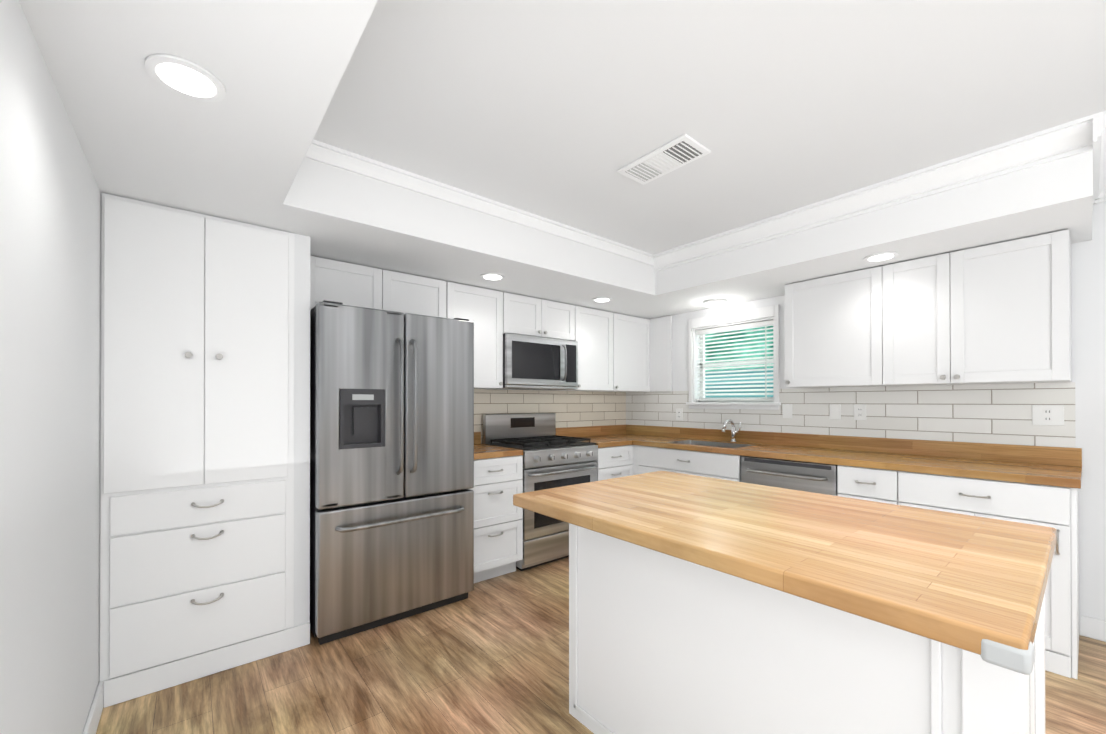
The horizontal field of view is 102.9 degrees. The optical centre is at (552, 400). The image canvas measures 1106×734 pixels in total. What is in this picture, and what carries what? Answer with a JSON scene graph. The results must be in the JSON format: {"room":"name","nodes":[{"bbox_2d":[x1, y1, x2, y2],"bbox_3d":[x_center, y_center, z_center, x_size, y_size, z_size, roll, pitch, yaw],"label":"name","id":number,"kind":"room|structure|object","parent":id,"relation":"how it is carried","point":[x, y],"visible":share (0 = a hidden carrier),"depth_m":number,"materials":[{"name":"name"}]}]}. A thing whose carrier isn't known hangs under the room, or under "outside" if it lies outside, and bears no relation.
{"room":"kitchen","nodes":[
{"label":"kitchen","id":0,"kind":"room"},
{"bbox_2d":[0,0,100,733],"bbox_3d":[-0.633,0.046,0.196,0.150,2.440,5.720,0,0,-39],"label":"wall","id":1,"kind":"structure","parent":0,"point":[50,241],"depth_m":1.14,"materials":[{"name":"white paint"}]},
{"bbox_2d":[82,679,109,733],"bbox_3d":[-0.358,1.210,-0.011,0.018,0.110,4.756,0,0,-39],"label":"baseboard","id":2,"kind":"structure","parent":1,"relation":"attached to","point":[101,699],"depth_m":1.72,"materials":[{"name":"white wood"}]},
{"bbox_2d":[99,192,309,681],"bbox_3d":[-1.788,0.207,2.326,0.775,2.134,0.664,0,0,-39],"label":"filler panel","id":3,"kind":"object","parent":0,"point":[302,430],"visible":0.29,"depth_m":2.29,"materials":[{"name":"white paint"}]},
{"bbox_2d":[100,193,294,681],"bbox_3d":[-1.586,0.153,2.025,0.696,2.016,0.052,0,0,-39],"label":"pantry cabinet","id":4,"kind":"object","parent":3,"relation":"attached to","point":[197,436],"visible":1,"depth_m":1.99,"materials":[{"name":"white wood"}]},
{"bbox_2d":[110,622,309,705],"bbox_3d":[-1.559,1.218,2.069,0.745,0.110,0.016,0,0,-39],"label":"baseboard","id":5,"kind":"structure","parent":3,"relation":"attached to","point":[123,688],"depth_m":2.02,"materials":[{"name":"white wood"}]},
{"bbox_2d":[19,0,1092,318],"bbox_3d":[0.978,-1.016,1.526,4.024,0.306,5.420,0,0,-39],"label":"ceiling","id":6,"kind":"structure","parent":0,"point":[276,68],"depth_m":1.92,"materials":[{"name":"white paint"}]},
{"bbox_2d":[144,54,225,101],"bbox_3d":[-0.982,-0.860,1.182,0.168,0.009,0.168,0,0,-39],"label":"recessed light","id":7,"kind":"object","parent":6,"relation":"in","point":[185,77],"visible":1,"depth_m":1.17,"materials":[{"name":"white plastic"}]},
{"bbox_2d":[480,273,504,280],"bbox_3d":[-0.418,-0.853,3.045,0.168,0.009,0.168,0,0,-39],"label":"recessed light","id":8,"kind":"object","parent":6,"relation":"in","point":[492,276],"visible":0.98,"depth_m":3.03,"materials":[{"name":"white plastic"}]},
{"bbox_2d":[592,297,611,301],"bbox_3d":[0.416,-0.850,3.732,0.168,0.009,0.168,0,0,-39],"label":"recessed light","id":9,"kind":"object","parent":6,"relation":"in","point":[602,299],"visible":0.96,"depth_m":3.70,"materials":[{"name":"white plastic"}]},
{"bbox_2d":[703,299,726,307],"bbox_3d":[1.396,-0.835,3.800,0.190,0.076,0.190,0,0,-39],"label":"flush-mount ceiling light","id":10,"kind":"object","parent":6,"relation":"attached to","point":[713,303],"visible":1,"depth_m":3.74,"materials":[{"name":"white plastic"}]},
{"bbox_2d":[864,252,898,261],"bbox_3d":[1.958,-0.854,2.630,0.168,0.009,0.168,0,0,-39],"label":"recessed light","id":11,"kind":"object","parent":6,"relation":"in","point":[881,256],"visible":0.96,"depth_m":2.61,"materials":[{"name":"white plastic"}]},
{"bbox_2d":[96,557,1105,733],"bbox_3d":[0.978,1.321,1.518,4.424,0.100,5.820,0,0,-39],"label":"floor","id":12,"kind":"structure","parent":0,"point":[489,656],"depth_m":1.97,"materials":[{"name":"brown wood"}]},
{"bbox_2d":[310,300,473,644],"bbox_3d":[-1.064,0.380,2.793,0.902,1.792,0.801,0,0,-39],"label":"fridge","id":13,"kind":"object","parent":12,"relation":"on","point":[391,465],"visible":0.96,"depth_m":2.47,"materials":[{"name":"stainless steel"},{"name":"dark plastic"}]},
{"bbox_2d":[470,455,522,582],"bbox_3d":[-0.582,0.841,3.296,0.472,0.872,0.634,0,0,-39],"label":"base cabinet","id":14,"kind":"object","parent":12,"relation":"on","point":[498,528],"visible":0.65,"depth_m":3.10,"materials":[{"name":"white wood"}]},
{"bbox_2d":[474,432,522,459],"bbox_3d":[-0.598,0.334,3.317,0.472,0.140,0.629,0,0,-39],"label":"countertop","id":15,"kind":"structure","parent":14,"relation":"on","point":[483,451],"depth_m":3.17,"materials":[{"name":"brown wood"}]},
{"bbox_2d":[483,413,597,570],"bbox_3d":[-0.085,0.699,3.674,0.762,1.160,0.662,0,0,-39],"label":"range","id":16,"kind":"object","parent":12,"relation":"on","point":[551,459],"visible":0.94,"depth_m":3.47,"materials":[{"name":"silver metal"}]},
{"bbox_2d":[595,445,634,480],"bbox_3d":[0.368,0.844,4.099,0.464,0.872,0.602,0,0,-39],"label":"base cabinet","id":17,"kind":"object","parent":12,"relation":"on","point":[617,461],"depth_m":3.86,"materials":[{"name":"white wood"}]},
{"bbox_2d":[556,426,631,447],"bbox_3d":[0.354,0.336,4.084,0.420,0.140,0.654,0,0,-39],"label":"countertop","id":18,"kind":"structure","parent":17,"relation":"on","point":[603,437],"depth_m":4.37,"materials":[{"name":"brown wood"}]},
{"bbox_2d":[631,461,740,481],"bbox_3d":[1.278,0.949,3.816,0.622,0.660,1.029,0,0,-39],"label":"base cabinet","id":19,"kind":"object","parent":12,"relation":"on","point":[685,467],"depth_m":3.52,"materials":[{"name":"white wood"}]},
{"bbox_2d":[741,456,837,495],"bbox_3d":[1.777,0.843,3.154,0.653,0.868,0.618,0,0,-39],"label":"dishwasher","id":20,"kind":"object","parent":12,"relation":"on","point":[820,478],"visible":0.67,"depth_m":2.95,"materials":[{"name":"grey metal"}]},
{"bbox_2d":[569,527,1044,733],"bbox_3d":[0.707,0.834,1.499,0.645,0.874,1.268,0,0,-39],"label":"kitchen island","id":21,"kind":"object","parent":12,"relation":"on","point":[702,605],"depth_m":1.22,"materials":[{"name":"white wood"}]},
{"bbox_2d":[513,471,1055,674],"bbox_3d":[0.615,0.372,1.428,0.907,0.043,1.312,0,0,-39],"label":"island countertop","id":22,"kind":"structure","parent":21,"relation":"on","point":[975,586],"depth_m":1.06,"materials":[{"name":"beige wood"}]},
{"bbox_2d":[837,465,1078,678],"bbox_3d":[2.309,0.839,2.563,0.622,0.872,0.960,0,0,-39],"label":"base cabinet","id":23,"kind":"object","parent":12,"relation":"on","point":[1056,508],"depth_m":2.13,"materials":[{"name":"white wood"}]},
{"bbox_2d":[604,424,1081,488],"bbox_3d":[1.586,0.334,3.427,0.648,0.140,3.234,0,0,-39],"label":"countertop","id":24,"kind":"structure","parent":23,"relation":"on","point":[1050,466],"depth_m":2.80,"materials":[{"name":"brown wood"}]},
{"bbox_2d":[668,440,754,447],"bbox_3d":[1.325,0.474,3.724,0.414,0.210,0.654,0,0,-39],"label":"sink","id":25,"kind":"object","parent":24,"relation":"in","point":[715,444],"visible":0.02,"depth_m":3.91,"materials":[{"name":"metal"}]},
{"bbox_2d":[722,419,741,441],"bbox_3d":[1.527,0.263,3.776,0.214,0.203,0.097,0,0,-39],"label":"faucet","id":26,"kind":"object","parent":24,"relation":"on","point":[734,431],"visible":1,"depth_m":3.81,"materials":[{"name":"silver metal"}]},
{"bbox_2d":[313,0,1105,253],"bbox_3d":[0.978,-1.219,1.527,4.424,0.100,5.820,0,0,-39],"label":"ceiling","id":27,"kind":"structure","parent":0,"point":[562,111],"depth_m":1.69,"materials":[{"name":"white paint"}]},
{"bbox_2d":[305,139,660,271],"bbox_3d":[-0.161,-1.107,2.750,2.620,0.115,0.045,0,0,-39],"label":"crown molding","id":28,"kind":"structure","parent":27,"relation":"attached to","point":[319,151],"depth_m":2.44,"materials":[{"name":"white wood"}]},
{"bbox_2d":[617,134,710,184],"bbox_3d":[0.532,-1.159,2.144,0.210,0.016,0.400,0,0,-39],"label":"ceiling vent","id":29,"kind":"object","parent":27,"relation":"in","point":[678,152],"visible":1,"depth_m":2.11,"materials":[{"name":"white metal"}]},
{"bbox_2d":[653,110,1105,269],"bbox_3d":[1.565,-1.108,2.648,0.085,0.115,2.295,0,0,-39],"label":"crown molding","id":30,"kind":"structure","parent":27,"relation":"attached to","point":[1076,137],"depth_m":2.27,"materials":[{"name":"white wood"}]},
{"bbox_2d":[671,201,1105,620],"bbox_3d":[2.589,0.056,2.849,0.150,2.440,5.720,0,0,-39],"label":"wall","id":31,"kind":"structure","parent":0,"point":[1088,312],"depth_m":2.37,"materials":[{"name":"white paint"}]},
{"bbox_2d":[686,305,780,409],"bbox_3d":[1.633,-0.350,3.977,0.194,0.860,0.875,0,0,-39],"label":"window","id":32,"kind":"structure","parent":31,"relation":"in","point":[745,316],"depth_m":3.96,"materials":[{"name":"white"}]},
{"bbox_2d":[696,320,772,400],"bbox_3d":[1.631,-0.332,3.975,0.050,0.680,0.735,0,0,-39],"label":"window blinds","id":33,"kind":"object","parent":32,"relation":"attached to","point":[737,327],"visible":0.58,"depth_m":3.95,"materials":[{"name":"white plastic"}]},
{"bbox_2d":[785,269,868,387],"bbox_3d":[2.048,-0.473,3.106,0.347,0.756,0.653,0,0,-39],"label":"upper cabinet","id":34,"kind":"object","parent":31,"relation":"attached to","point":[827,318],"depth_m":3.03,"materials":[{"name":"white wood"}]},
{"bbox_2d":[626,382,1075,447],"bbox_3d":[1.832,0.143,3.646,0.006,0.472,3.214,0,0,-39],"label":"tile backsplash","id":35,"kind":"structure","parent":31,"relation":"attached to","point":[990,413],"depth_m":2.98,"materials":[{"name":"white tile"}]},
{"bbox_2d":[676,409,682,419],"bbox_3d":[1.246,0.141,4.346,0.008,0.115,0.075,0,0,-39],"label":"electrical outlet","id":36,"kind":"object","parent":35,"relation":"attached to","point":[679,414],"visible":1,"depth_m":4.34,"materials":[{"name":"white plastic"}]},
{"bbox_2d":[783,404,791,417],"bbox_3d":[1.895,0.088,3.559,0.007,0.115,0.075,0,0,-39],"label":"outlet","id":37,"kind":"object","parent":35,"relation":"attached to","point":[787,410],"visible":1,"depth_m":3.56,"materials":[{"name":"white plastic"}]},
{"bbox_2d":[829,404,840,419],"bbox_3d":[2.111,0.087,3.296,0.007,0.115,0.075,0,0,-39],"label":"outlet","id":38,"kind":"object","parent":35,"relation":"attached to","point":[834,411],"visible":1,"depth_m":3.29,"materials":[{"name":"white plastic"}]},
{"bbox_2d":[854,404,865,419],"bbox_3d":[2.212,0.087,3.173,0.008,0.115,0.075,0,0,-39],"label":"electrical outlet","id":39,"kind":"object","parent":35,"relation":"attached to","point":[859,411],"visible":1,"depth_m":3.17,"materials":[{"name":"white plastic"}]},
{"bbox_2d":[1032,405,1063,425],"bbox_3d":[2.784,0.084,2.478,0.008,0.115,0.120,0,0,-39],"label":"electrical outlet","id":40,"kind":"object","parent":35,"relation":"attached to","point":[1053,415],"visible":1,"depth_m":2.48,"materials":[{"name":"white plastic"}]},
{"bbox_2d":[869,256,932,386],"bbox_3d":[2.321,-0.474,2.774,0.347,0.756,0.440,0,0,-39],"label":"upper cabinet","id":41,"kind":"object","parent":31,"relation":"attached to","point":[900,294],"depth_m":2.72,"materials":[{"name":"white wood"}]},
{"bbox_2d":[933,229,1071,384],"bbox_3d":[2.547,-0.476,2.499,0.347,0.756,0.506,0,0,-39],"label":"upper cabinet","id":42,"kind":"object","parent":31,"relation":"attached to","point":[998,313],"depth_m":2.38,"materials":[{"name":"white wood"}]},
{"bbox_2d":[1079,615,1105,641],"bbox_3d":[3.541,1.216,1.556,0.018,0.110,2.160,0,0,-39],"label":"baseboard","id":43,"kind":"structure","parent":31,"relation":"attached to","point":[1090,627],"depth_m":2.35,"materials":[{"name":"white wood"}]},
{"bbox_2d":[1093,154,1105,201],"bbox_3d":[2.581,-1.110,2.054,0.690,0.115,0.085,0,0,-39],"label":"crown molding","id":44,"kind":"structure","parent":31,"relation":"attached to","point":[1099,160],"depth_m":2.14,"materials":[{"name":"white"}]},
{"bbox_3d":[-0.792,0.059,3.673,4.024,2.440,0.150,0,0,-39],"label":"wall","id":45,"kind":"structure","parent":0,"visible":0},
{"bbox_2d":[310,256,449,318],"bbox_3d":[-1.226,-0.688,2.985,0.923,0.328,0.347,0,0,-39],"label":"upper cabinet","id":46,"kind":"object","parent":45,"relation":"attached to","point":[350,284],"depth_m":2.84,"materials":[{"name":"white wood"}]},
{"bbox_2d":[450,282,505,388],"bbox_3d":[-0.684,-0.472,3.431,0.481,0.756,0.347,0,0,-39],"label":"upper cabinet","id":47,"kind":"object","parent":45,"relation":"attached to","point":[486,308],"depth_m":3.35,"materials":[{"name":"white wood"}]},
{"bbox_2d":[506,293,577,340],"bbox_3d":[-0.205,-0.686,3.825,0.759,0.326,0.347,0,0,-39],"label":"upper cabinet","id":48,"kind":"object","parent":45,"relation":"attached to","point":[530,316],"depth_m":3.68,"materials":[{"name":"white wood"}]},
{"bbox_2d":[495,333,577,389],"bbox_3d":[-0.176,-0.308,3.788,0.752,0.425,0.438,0,0,-39],"label":"over-the-range microwave","id":49,"kind":"object","parent":48,"relation":"attached to","point":[535,363],"visible":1,"depth_m":3.62,"materials":[{"name":"grey metal"}]},
{"bbox_2d":[474,389,625,443],"bbox_3d":[-0.088,0.145,4.151,2.318,0.472,0.006,0,0,-39],"label":"tile backsplash","id":50,"kind":"structure","parent":45,"relation":"attached to","point":[579,408],"depth_m":4.28,"materials":[{"name":"white tile"}]},
{"bbox_2d":[551,306,617,391],"bbox_3d":[0.303,-0.469,4.243,0.559,0.756,0.347,0,0,-39],"label":"upper cabinet","id":51,"kind":"object","parent":45,"relation":"attached to","point":[617,352],"depth_m":4.13,"materials":[{"name":"white wood"}]},
{"bbox_2d":[618,314,653,391],"bbox_3d":[0.672,-0.468,4.546,0.641,0.756,0.347,0,0,-39],"label":"upper cabinet","id":52,"kind":"object","parent":45,"relation":"attached to","point":[635,334],"depth_m":4.47,"materials":[{"name":"white wood"}]},
{"label":"outside","id":53,"kind":"structure","parent":0,"visible":0},
{"bbox_2d":[705,326,772,397],"bbox_3d":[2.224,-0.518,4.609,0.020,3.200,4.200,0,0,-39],"label":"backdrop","id":54,"kind":"structure","parent":53,"point":[744,341],"depth_m":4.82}
]}

